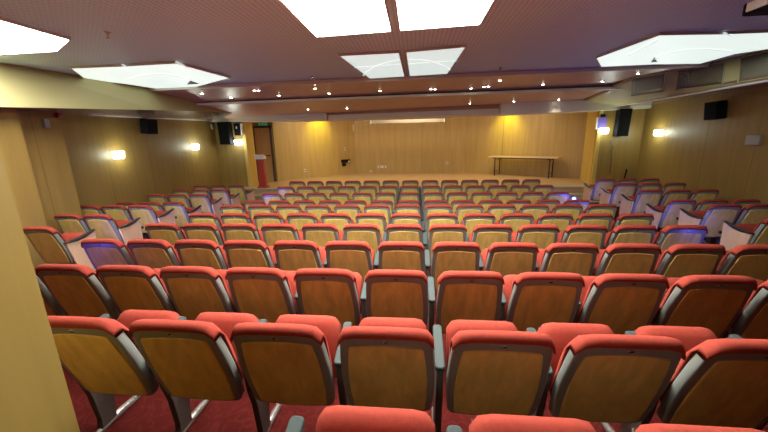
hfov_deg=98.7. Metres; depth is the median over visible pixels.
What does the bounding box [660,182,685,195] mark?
seat
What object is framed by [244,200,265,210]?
seat
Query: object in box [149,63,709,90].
trim
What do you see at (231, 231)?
seat
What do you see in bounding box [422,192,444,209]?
seat
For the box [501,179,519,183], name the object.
cushion
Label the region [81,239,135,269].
seat
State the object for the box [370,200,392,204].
cushion
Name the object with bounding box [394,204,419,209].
cushion
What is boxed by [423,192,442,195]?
cushion
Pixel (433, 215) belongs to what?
cushion
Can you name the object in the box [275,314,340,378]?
seat cushion
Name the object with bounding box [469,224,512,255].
seat
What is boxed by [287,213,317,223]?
cushion
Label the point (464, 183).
seat
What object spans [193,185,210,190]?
cushion
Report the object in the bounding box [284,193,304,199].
cushion
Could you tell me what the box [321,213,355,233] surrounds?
seat
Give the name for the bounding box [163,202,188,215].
cushion
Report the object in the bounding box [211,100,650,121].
wall
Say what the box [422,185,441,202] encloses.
seat
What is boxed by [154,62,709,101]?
ceiling
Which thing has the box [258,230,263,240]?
seat cushion
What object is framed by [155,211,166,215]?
seat cushion
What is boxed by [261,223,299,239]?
seat back
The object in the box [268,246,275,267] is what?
seat cushion
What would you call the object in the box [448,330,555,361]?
cushion
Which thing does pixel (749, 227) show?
seat cushion
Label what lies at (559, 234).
seat cushion
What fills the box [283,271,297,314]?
seat cushion
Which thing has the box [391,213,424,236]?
seat
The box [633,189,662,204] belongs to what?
cushion
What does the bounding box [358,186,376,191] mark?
cushion
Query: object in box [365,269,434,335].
seat
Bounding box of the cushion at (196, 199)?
[189,194,211,205]
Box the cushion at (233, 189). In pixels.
[228,185,246,195]
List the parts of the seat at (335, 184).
panel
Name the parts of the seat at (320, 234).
panel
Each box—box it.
[341,159,349,165]
[745,135,763,144]
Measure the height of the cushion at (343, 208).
0.518 m
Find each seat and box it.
[23,227,95,270]
[34,269,67,315]
[35,264,120,319]
[48,309,209,431]
[54,214,89,232]
[80,205,104,217]
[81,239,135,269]
[84,214,142,244]
[96,265,177,312]
[102,205,147,238]
[117,202,137,208]
[127,239,181,268]
[128,205,175,232]
[129,312,282,431]
[139,202,164,210]
[145,223,186,244]
[147,194,182,228]
[160,266,237,320]
[163,202,201,226]
[168,194,191,206]
[173,189,190,198]
[174,239,229,269]
[183,223,224,244]
[188,213,222,229]
[189,194,222,218]
[191,189,211,198]
[193,185,210,193]
[210,189,240,204]
[211,185,229,193]
[220,205,249,216]
[220,213,254,224]
[221,223,263,241]
[223,240,277,267]
[225,267,301,322]
[228,185,254,204]
[230,314,351,405]
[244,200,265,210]
[248,205,276,218]
[253,213,287,229]
[261,223,302,245]
[262,193,284,204]
[268,200,290,210]
[273,240,326,270]
[276,205,305,218]
[277,187,296,198]
[284,193,306,204]
[285,405,462,431]
[287,213,321,229]
[289,181,305,191]
[293,200,315,210]
[294,268,367,329]
[297,186,317,198]
[302,224,343,246]
[305,204,334,219]
[306,193,329,203]
[307,181,323,191]
[317,186,336,198]
[319,200,340,211]
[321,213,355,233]
[325,241,378,283]
[326,181,341,192]
[329,193,350,203]
[334,204,361,222]
[338,186,356,199]
[338,317,444,431]
[343,224,385,259]
[344,181,360,192]
[344,200,366,212]
[352,193,375,204]
[355,213,390,238]
[358,186,379,199]
[363,180,379,192]
[364,204,394,225]
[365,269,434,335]
[370,200,394,215]
[375,192,398,210]
[378,241,429,320]
[379,186,400,204]
[383,180,401,198]
[386,224,426,259]
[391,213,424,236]
[394,204,423,226]
[397,200,422,214]
[399,192,421,206]
[401,186,420,202]
[402,180,420,191]
[421,180,437,198]
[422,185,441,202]
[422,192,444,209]
[423,200,446,217]
[424,204,452,231]
[426,213,458,247]
[428,224,468,264]
[431,242,483,290]
[436,271,506,333]
[441,180,457,192]
[443,185,462,200]
[446,192,467,205]
[446,320,555,416]
[451,200,474,212]
[454,204,483,223]
[460,213,495,238]
[461,180,478,191]
[465,185,484,199]
[469,192,492,203]
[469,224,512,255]
[469,414,595,431]
[478,200,502,212]
[481,179,498,191]
[481,242,538,276]
[484,204,515,221]
[486,185,507,199]
[493,192,517,203]
[495,213,533,231]
[501,179,519,190]
[503,272,584,330]
[506,200,530,210]
[507,185,530,197]
[511,224,559,248]
[515,204,548,219]
[517,192,543,203]
[521,179,540,190]
[530,185,553,197]
[533,213,572,231]
[535,200,559,210]
[536,243,598,275]
[537,322,685,431]
[543,192,569,203]
[548,204,582,219]
[557,225,607,248]
[563,199,589,210]
[571,213,612,231]
[576,273,668,334]
[581,204,616,219]
[583,179,614,201]
[593,243,661,275]
[599,183,636,206]
[603,225,656,248]
[610,213,653,231]
[613,178,636,187]
[619,189,662,214]
[632,423,764,431]
[633,325,767,430]
[634,183,660,195]
[636,178,659,188]
[645,199,695,228]
[652,225,707,249]
[652,244,725,277]
[652,275,757,338]
[659,189,690,205]
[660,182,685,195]
[678,204,741,244]
[688,189,718,205]
[693,199,727,243]
[714,244,767,281]
[720,218,767,250]
[729,199,760,210]
[729,279,767,338]
[734,204,767,223]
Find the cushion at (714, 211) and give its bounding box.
[701,204,741,219]
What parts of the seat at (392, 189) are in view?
panel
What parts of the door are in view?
frame, frame, frame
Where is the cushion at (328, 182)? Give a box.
[326,181,341,183]
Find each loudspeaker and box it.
[140,119,157,133]
[217,122,234,144]
[612,109,632,135]
[703,100,727,119]
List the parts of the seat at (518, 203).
panel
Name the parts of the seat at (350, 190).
panel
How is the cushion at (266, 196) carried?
on the seat at (267, 197)
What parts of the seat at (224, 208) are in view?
panel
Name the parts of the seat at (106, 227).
panel, armrest, panel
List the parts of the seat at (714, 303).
panel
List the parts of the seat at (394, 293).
panel, armrest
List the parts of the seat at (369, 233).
panel, armrest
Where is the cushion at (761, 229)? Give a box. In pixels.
[752,218,767,235]
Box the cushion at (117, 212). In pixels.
[102,205,132,219]
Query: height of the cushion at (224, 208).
0.518 m
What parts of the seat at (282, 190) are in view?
panel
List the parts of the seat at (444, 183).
panel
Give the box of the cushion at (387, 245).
[378,241,423,250]
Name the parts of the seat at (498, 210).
panel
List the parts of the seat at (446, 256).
panel, armrest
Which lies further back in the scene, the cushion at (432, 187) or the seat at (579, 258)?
the cushion at (432, 187)
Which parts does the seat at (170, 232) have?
panel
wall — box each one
[0,109,222,268]
[0,150,79,431]
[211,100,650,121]
[214,122,248,186]
[241,122,258,186]
[252,112,587,180]
[580,111,603,183]
[583,50,767,105]
[589,109,645,183]
[636,86,767,203]
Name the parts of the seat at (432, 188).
panel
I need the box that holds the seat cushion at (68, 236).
[62,232,84,240]
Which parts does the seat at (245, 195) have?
panel, panel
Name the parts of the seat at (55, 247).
panel, armrest, panel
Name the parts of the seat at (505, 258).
panel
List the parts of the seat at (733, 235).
panel, armrest, panel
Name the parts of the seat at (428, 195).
panel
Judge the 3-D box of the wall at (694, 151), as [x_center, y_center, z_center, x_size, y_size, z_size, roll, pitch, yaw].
[7.274,-0.069,1.924,0.120,4.050,17.300,0,13,5]
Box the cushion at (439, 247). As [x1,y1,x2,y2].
[432,242,480,253]
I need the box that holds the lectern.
[254,154,269,187]
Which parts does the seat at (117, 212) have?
panel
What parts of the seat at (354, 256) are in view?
panel, armrest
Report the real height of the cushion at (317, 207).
0.518 m
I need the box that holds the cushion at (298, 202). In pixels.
[293,200,315,204]
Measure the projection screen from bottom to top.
0.676 m
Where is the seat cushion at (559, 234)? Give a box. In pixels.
[557,231,562,242]
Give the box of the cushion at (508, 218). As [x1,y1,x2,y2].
[499,213,533,223]
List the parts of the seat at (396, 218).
panel, armrest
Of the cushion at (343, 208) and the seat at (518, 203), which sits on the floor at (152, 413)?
the seat at (518, 203)
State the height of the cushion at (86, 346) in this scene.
0.518 m
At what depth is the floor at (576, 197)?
10.01 m
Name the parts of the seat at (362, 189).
panel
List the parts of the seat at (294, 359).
panel, armrest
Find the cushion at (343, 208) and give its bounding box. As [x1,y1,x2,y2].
[334,204,360,212]
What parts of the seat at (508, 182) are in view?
panel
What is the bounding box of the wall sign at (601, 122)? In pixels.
[595,114,606,128]
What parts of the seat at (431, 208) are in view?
panel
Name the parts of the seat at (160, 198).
panel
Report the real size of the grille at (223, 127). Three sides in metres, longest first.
0.700 x 0.340 x 0.010 m
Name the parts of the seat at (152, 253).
panel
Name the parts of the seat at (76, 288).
panel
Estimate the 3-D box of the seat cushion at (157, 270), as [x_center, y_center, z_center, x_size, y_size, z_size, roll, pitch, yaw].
[-2.057,0.701,3.128,0.426,0.378,0.182,0,13,5]
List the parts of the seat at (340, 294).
panel, armrest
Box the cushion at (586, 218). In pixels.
[574,213,612,224]
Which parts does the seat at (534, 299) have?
panel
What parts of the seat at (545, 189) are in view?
panel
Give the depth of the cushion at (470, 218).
4.93 m
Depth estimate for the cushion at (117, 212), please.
6.46 m
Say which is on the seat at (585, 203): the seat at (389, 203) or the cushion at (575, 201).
the cushion at (575, 201)
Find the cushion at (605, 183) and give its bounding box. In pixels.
[591,179,614,195]
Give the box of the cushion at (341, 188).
[338,186,355,190]
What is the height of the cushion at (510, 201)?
0.518 m
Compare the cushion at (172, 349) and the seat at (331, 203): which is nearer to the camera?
the cushion at (172, 349)
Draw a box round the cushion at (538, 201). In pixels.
[535,200,559,203]
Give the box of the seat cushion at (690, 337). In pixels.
[635,325,717,358]
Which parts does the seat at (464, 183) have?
panel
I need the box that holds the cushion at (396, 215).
[391,213,420,218]
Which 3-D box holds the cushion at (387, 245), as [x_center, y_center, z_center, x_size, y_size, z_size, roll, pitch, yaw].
[0.182,0.485,3.436,0.466,0.518,0.237,0,13,5]
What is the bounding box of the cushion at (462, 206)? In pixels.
[456,204,483,209]
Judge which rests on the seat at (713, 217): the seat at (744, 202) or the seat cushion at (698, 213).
the seat cushion at (698, 213)
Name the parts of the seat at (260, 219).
panel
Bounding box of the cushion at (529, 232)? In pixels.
[515,224,559,241]
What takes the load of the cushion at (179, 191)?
on the seat at (187, 193)
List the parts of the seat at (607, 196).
panel, panel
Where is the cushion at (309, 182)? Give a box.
[307,181,323,184]
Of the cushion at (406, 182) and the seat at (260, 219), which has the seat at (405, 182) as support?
the cushion at (406, 182)
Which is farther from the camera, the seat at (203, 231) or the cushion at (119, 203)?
the cushion at (119, 203)
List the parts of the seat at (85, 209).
panel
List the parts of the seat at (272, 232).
panel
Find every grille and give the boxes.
[148,120,157,132]
[217,122,229,143]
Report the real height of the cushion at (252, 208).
0.518 m
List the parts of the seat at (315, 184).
panel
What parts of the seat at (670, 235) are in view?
panel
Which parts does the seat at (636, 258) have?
panel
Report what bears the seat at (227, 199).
on the floor at (152, 413)
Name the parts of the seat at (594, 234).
panel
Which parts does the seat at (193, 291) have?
panel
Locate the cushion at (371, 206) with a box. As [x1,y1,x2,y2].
[364,204,389,209]
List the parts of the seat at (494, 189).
panel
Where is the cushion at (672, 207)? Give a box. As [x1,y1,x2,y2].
[662,199,695,214]
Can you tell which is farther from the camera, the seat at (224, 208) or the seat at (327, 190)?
the seat at (327, 190)
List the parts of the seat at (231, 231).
panel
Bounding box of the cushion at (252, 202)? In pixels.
[244,200,265,204]
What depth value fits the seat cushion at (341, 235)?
4.70 m
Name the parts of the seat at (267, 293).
panel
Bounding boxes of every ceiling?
[0,0,767,84]
[0,62,231,119]
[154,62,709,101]
[199,74,767,117]
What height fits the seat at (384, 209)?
0.985 m
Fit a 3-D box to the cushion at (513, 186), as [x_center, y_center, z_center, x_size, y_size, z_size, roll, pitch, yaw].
[3.409,-0.542,8.310,0.466,0.518,0.237,0,13,5]
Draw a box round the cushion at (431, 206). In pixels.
[425,204,451,209]
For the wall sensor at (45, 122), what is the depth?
5.59 m
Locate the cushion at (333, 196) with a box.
[329,193,349,199]
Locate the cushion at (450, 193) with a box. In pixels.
[447,192,467,195]
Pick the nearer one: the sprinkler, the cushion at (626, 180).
the sprinkler
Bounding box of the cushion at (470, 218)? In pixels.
[462,213,495,224]
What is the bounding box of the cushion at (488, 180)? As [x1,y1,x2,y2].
[481,179,498,182]
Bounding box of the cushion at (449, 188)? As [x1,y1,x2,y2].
[443,185,462,192]
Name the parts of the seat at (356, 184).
panel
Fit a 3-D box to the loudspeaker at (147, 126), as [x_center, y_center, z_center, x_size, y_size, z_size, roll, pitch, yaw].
[-6.005,-2.282,8.406,0.280,0.378,0.340,0,13,5]
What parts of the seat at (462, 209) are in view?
panel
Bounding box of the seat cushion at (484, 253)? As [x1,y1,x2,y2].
[481,248,487,270]
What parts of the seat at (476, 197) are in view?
panel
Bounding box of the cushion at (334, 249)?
[325,241,371,257]
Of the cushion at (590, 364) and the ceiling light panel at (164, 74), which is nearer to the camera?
the cushion at (590, 364)
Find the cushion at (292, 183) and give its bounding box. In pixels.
[289,181,305,185]
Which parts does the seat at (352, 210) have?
panel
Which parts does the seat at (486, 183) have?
panel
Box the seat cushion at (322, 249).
[318,246,325,267]
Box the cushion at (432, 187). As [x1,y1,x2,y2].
[422,185,440,189]
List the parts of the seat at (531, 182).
panel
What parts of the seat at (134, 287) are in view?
panel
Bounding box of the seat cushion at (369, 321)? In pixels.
[359,317,426,329]
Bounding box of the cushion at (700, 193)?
[689,189,718,198]
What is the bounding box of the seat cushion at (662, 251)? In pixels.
[652,250,665,273]
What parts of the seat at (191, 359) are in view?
panel, armrest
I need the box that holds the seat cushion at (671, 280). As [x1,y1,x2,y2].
[652,277,680,324]
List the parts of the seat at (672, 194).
panel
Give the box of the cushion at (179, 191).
[173,189,190,193]
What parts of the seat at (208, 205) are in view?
panel, panel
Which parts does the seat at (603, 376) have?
panel, armrest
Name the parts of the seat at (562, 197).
panel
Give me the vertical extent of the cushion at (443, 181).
0.518 m
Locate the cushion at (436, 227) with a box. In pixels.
[429,224,466,231]
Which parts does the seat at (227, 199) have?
panel, panel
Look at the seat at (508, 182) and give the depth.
9.03 m
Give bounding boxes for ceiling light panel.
[0,16,70,54]
[69,61,230,88]
[279,0,391,37]
[338,50,404,78]
[394,0,494,30]
[405,44,466,76]
[595,30,767,66]
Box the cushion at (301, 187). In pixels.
[297,186,314,189]
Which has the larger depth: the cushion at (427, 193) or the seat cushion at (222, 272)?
the cushion at (427, 193)
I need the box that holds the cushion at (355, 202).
[344,200,366,204]
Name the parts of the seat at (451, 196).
panel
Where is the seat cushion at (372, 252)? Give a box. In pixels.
[371,248,373,269]
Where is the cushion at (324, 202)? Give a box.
[319,200,340,204]
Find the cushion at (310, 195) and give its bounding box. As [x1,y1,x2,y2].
[306,193,326,198]
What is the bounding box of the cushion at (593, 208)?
[584,204,616,212]
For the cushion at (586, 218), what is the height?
0.518 m
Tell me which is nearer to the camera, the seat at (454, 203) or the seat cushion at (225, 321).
the seat cushion at (225, 321)
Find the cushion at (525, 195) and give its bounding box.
[520,192,543,198]
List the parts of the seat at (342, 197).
panel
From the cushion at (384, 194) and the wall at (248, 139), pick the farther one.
the wall at (248, 139)
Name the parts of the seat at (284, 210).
panel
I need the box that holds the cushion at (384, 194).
[375,192,395,197]
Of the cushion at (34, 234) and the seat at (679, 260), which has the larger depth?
the cushion at (34, 234)
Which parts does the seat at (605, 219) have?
panel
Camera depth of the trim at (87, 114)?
8.27 m
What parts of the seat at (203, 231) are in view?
panel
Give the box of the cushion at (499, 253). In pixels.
[485,242,538,264]
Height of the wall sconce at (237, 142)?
0.180 m
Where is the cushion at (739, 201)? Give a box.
[729,199,760,203]
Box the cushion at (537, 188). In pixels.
[532,185,553,191]
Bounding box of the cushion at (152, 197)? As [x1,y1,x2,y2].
[147,194,168,201]
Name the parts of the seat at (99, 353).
panel, armrest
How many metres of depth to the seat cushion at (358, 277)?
2.92 m
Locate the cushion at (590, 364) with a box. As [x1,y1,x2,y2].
[550,334,685,395]
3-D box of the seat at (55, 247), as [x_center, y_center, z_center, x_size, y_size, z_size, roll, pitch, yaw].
[-4.838,0.552,5.006,0.550,0.946,0.570,0,13,5]
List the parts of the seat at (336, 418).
armrest, armrest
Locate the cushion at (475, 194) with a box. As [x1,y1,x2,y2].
[471,192,492,196]
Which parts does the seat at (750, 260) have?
panel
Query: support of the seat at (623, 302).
on the floor at (152, 413)
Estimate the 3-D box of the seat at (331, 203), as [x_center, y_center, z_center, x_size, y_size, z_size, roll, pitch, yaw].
[-1.081,0.086,7.268,0.545,0.985,0.604,0,13,5]
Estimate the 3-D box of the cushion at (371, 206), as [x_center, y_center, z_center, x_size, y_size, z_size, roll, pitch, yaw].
[-0.120,0.023,6.067,0.466,0.518,0.237,0,13,5]
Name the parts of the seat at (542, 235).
panel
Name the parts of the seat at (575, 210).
panel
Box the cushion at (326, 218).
[321,213,351,223]
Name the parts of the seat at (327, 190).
panel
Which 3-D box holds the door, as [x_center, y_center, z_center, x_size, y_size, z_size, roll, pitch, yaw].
[-4.707,-2.419,12.926,0.760,2.140,0.151,0,13,5]
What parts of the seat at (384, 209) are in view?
panel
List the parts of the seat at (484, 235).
panel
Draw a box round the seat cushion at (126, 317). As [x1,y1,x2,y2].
[117,309,179,328]
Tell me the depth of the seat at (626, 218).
4.72 m
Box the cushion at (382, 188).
[379,186,397,190]
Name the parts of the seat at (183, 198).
panel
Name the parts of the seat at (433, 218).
panel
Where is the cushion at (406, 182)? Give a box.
[402,180,418,184]
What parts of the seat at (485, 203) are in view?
panel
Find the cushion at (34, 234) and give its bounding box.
[23,227,66,241]
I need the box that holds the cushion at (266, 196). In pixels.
[262,193,282,199]
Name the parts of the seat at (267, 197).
panel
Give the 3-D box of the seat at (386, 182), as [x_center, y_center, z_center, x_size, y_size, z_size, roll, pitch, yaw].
[0.255,-0.594,9.692,0.545,0.985,0.604,0,13,5]
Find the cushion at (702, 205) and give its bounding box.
[694,199,727,210]
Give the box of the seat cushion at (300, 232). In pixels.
[298,230,302,239]
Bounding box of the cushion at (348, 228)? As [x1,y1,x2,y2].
[343,224,379,232]
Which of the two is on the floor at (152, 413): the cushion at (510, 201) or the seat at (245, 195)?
the seat at (245, 195)
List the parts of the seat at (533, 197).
panel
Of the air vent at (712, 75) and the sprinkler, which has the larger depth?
the air vent at (712, 75)
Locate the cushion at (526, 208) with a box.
[519,204,548,212]
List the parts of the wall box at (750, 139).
lid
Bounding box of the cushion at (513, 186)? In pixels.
[510,185,530,188]
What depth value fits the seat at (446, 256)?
3.30 m
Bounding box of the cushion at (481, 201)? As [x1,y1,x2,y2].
[478,200,502,203]
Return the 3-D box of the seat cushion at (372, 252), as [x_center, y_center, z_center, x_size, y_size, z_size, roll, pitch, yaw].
[-0.332,0.559,3.835,0.426,0.378,0.182,0,13,5]
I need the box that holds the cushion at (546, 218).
[536,213,572,223]
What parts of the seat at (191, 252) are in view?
panel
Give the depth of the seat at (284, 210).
6.10 m
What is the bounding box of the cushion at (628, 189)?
[610,183,636,198]
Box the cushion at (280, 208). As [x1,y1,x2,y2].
[276,205,302,212]
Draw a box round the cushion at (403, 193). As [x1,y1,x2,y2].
[399,192,418,195]
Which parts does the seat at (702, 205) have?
panel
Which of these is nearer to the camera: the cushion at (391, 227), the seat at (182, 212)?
the cushion at (391, 227)
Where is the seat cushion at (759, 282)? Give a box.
[731,279,763,327]
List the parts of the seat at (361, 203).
panel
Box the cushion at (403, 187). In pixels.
[401,186,418,188]
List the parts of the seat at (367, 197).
panel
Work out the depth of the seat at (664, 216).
6.42 m
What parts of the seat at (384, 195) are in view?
panel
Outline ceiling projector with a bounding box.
[742,0,767,16]
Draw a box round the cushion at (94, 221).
[84,214,118,229]
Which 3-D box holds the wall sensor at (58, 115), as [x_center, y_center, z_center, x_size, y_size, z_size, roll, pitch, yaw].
[-5.741,-1.777,5.822,0.064,0.080,0.080,0,13,5]
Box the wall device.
[234,123,243,135]
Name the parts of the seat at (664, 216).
panel, armrest, panel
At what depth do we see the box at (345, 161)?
15.11 m
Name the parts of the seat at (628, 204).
panel, armrest, panel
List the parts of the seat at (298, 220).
panel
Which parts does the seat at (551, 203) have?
panel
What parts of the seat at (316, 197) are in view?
panel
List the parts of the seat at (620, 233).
panel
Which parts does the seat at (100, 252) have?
panel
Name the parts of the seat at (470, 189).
panel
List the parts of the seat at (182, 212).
panel, armrest, panel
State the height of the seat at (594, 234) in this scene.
0.985 m
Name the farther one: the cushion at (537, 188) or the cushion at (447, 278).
the cushion at (537, 188)
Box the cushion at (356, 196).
[352,193,372,199]
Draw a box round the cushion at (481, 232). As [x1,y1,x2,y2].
[471,224,512,241]
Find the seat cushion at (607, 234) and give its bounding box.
[603,232,610,248]
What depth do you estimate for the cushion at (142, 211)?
6.41 m
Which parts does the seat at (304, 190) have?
panel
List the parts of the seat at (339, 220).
panel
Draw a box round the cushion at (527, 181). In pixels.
[521,179,540,184]
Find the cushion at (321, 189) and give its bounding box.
[317,186,335,192]
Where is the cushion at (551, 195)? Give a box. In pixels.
[545,192,569,199]
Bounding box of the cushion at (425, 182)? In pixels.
[421,180,437,184]
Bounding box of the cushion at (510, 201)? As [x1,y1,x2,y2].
[506,200,530,203]
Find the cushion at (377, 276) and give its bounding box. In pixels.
[365,269,427,283]
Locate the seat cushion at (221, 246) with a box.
[219,245,228,267]
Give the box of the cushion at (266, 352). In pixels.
[230,322,334,382]
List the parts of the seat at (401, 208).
panel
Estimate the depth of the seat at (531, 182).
8.98 m
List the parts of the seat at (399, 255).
panel, armrest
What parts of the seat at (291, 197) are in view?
panel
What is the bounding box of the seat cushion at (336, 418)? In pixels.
[315,405,434,431]
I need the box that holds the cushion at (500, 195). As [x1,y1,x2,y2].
[495,192,517,199]
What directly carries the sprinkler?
attached to the ceiling at (246, 41)
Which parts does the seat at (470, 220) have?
panel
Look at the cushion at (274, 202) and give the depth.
7.00 m
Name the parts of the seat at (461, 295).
panel, armrest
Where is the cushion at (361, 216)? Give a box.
[355,213,385,220]
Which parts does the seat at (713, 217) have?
panel, armrest, panel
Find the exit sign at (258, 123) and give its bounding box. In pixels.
[257,122,268,125]
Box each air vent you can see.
[630,72,665,96]
[675,61,725,90]
[737,51,767,82]
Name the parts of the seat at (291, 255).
panel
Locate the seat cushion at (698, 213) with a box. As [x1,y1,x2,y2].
[689,211,703,216]
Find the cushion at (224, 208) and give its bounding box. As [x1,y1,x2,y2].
[220,205,246,213]
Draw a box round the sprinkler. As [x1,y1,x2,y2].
[103,31,110,38]
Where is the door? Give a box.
[252,126,276,181]
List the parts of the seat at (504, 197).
panel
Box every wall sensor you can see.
[41,119,50,127]
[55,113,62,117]
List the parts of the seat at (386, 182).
panel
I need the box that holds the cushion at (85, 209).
[80,205,104,213]
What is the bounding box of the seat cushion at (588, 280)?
[576,276,597,322]
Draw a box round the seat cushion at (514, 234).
[511,231,517,241]
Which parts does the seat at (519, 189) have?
panel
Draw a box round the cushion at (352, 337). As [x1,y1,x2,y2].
[338,326,433,348]
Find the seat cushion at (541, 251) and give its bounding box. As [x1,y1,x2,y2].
[536,249,544,271]
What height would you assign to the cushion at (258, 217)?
0.518 m
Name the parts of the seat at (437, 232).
panel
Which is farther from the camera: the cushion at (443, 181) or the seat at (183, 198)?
the cushion at (443, 181)
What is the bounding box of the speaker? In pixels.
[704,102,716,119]
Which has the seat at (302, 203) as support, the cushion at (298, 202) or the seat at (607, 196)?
the cushion at (298, 202)
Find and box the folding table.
[488,156,561,177]
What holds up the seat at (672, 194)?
on the floor at (152, 413)
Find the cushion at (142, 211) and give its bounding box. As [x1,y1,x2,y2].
[128,205,157,218]
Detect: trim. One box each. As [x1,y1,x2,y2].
[87,114,211,120]
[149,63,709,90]
[196,87,623,105]
[245,186,583,189]
[328,108,498,120]
[616,80,767,106]
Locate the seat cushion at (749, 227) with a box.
[734,224,756,231]
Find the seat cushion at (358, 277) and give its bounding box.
[352,272,362,313]
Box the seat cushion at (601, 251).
[593,249,604,275]
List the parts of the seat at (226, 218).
panel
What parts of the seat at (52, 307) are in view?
panel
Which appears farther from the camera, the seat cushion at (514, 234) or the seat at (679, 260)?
the seat cushion at (514, 234)
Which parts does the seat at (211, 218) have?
panel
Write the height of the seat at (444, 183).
0.985 m
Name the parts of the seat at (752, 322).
panel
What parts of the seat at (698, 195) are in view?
panel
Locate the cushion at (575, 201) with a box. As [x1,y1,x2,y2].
[563,199,589,204]
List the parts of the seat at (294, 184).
panel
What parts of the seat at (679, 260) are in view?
panel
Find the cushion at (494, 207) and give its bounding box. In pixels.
[487,204,515,211]
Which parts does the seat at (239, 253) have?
panel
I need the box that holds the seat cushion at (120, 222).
[115,220,131,226]
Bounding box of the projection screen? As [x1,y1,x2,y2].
[370,118,444,123]
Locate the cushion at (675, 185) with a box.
[661,182,685,189]
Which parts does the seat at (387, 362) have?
panel, armrest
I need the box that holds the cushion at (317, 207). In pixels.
[305,204,330,210]
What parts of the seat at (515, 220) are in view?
panel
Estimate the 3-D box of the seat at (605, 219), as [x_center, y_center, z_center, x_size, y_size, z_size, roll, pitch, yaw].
[3.135,0.376,5.127,0.545,0.985,0.604,0,13,5]
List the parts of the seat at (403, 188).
panel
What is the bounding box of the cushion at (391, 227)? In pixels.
[386,224,421,230]
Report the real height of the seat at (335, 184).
0.985 m
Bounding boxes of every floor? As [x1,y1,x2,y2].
[61,207,767,431]
[227,172,590,193]
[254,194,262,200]
[568,193,591,199]
[590,200,599,204]
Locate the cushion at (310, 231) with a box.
[302,224,339,239]
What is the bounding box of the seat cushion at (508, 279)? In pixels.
[503,275,517,319]
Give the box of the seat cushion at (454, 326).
[446,320,517,374]
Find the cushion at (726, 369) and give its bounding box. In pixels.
[660,338,767,401]
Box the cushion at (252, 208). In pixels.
[248,205,274,212]
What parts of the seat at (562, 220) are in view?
panel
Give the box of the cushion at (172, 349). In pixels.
[129,319,242,379]
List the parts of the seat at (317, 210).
panel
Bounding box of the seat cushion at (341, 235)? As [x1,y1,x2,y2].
[338,230,343,240]
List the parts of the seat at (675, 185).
panel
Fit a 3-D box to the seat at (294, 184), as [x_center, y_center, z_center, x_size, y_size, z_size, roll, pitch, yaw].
[-2.512,-0.598,9.955,0.604,0.985,0.604,0,13,5]
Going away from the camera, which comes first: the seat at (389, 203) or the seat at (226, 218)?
the seat at (226, 218)
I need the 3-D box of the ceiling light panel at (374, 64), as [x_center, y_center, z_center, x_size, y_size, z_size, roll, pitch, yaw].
[-0.121,-2.614,5.788,0.922,0.064,2.042,0,13,5]
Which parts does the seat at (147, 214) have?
panel, armrest, panel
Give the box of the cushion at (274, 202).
[268,200,290,204]
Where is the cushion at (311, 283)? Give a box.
[294,268,358,298]
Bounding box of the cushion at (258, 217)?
[253,213,284,222]
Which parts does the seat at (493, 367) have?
panel, armrest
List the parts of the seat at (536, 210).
panel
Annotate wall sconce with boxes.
[111,151,124,158]
[191,144,198,149]
[234,140,242,144]
[598,128,608,133]
[654,130,663,135]
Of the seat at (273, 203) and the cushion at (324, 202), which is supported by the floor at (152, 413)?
the seat at (273, 203)
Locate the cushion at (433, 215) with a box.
[427,213,457,218]
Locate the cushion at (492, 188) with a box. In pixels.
[487,185,507,191]
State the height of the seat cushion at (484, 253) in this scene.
0.378 m
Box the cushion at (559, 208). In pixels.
[551,204,582,212]
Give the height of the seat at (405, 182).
0.985 m
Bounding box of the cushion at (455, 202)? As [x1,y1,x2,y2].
[451,200,474,204]
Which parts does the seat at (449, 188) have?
panel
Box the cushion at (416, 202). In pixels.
[397,200,419,204]
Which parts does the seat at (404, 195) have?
panel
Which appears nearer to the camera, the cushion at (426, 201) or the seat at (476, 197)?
the cushion at (426, 201)
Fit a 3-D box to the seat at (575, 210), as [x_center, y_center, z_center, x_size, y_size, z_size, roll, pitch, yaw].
[3.217,0.212,5.985,0.545,0.985,0.604,0,13,5]
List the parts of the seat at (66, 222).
panel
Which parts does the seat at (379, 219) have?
panel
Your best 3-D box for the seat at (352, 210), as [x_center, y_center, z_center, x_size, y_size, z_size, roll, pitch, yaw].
[-0.616,0.206,6.348,0.545,0.985,0.604,0,13,5]
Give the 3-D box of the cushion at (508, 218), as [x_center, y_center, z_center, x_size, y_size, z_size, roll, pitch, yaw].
[1.989,0.190,5.002,0.466,0.518,0.237,0,13,5]
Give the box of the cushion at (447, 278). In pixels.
[438,271,504,285]
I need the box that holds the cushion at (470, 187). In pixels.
[465,185,484,190]
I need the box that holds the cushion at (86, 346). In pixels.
[48,316,154,375]
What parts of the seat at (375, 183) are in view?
panel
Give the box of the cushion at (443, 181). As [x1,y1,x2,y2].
[441,180,457,183]
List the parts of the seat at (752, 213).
panel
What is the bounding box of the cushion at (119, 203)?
[117,202,137,204]
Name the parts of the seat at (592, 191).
panel, panel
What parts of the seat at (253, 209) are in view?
panel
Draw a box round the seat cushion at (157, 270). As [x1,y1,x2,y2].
[153,268,175,310]
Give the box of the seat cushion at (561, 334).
[537,322,613,390]
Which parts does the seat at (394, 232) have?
panel, armrest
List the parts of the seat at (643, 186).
panel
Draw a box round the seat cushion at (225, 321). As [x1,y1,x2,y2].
[195,312,258,373]
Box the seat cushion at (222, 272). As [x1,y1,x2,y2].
[215,269,235,312]
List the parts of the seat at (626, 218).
panel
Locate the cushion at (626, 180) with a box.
[616,178,636,183]
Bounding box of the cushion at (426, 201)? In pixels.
[424,200,446,203]
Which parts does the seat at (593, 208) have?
panel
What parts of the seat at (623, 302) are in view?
panel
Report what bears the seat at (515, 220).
on the floor at (152, 413)
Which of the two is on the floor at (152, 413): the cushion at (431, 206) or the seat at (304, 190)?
the seat at (304, 190)
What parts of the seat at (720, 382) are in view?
panel, armrest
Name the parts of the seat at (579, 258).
panel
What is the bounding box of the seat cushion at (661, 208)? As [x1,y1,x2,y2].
[654,206,664,210]
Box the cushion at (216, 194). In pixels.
[210,189,230,199]

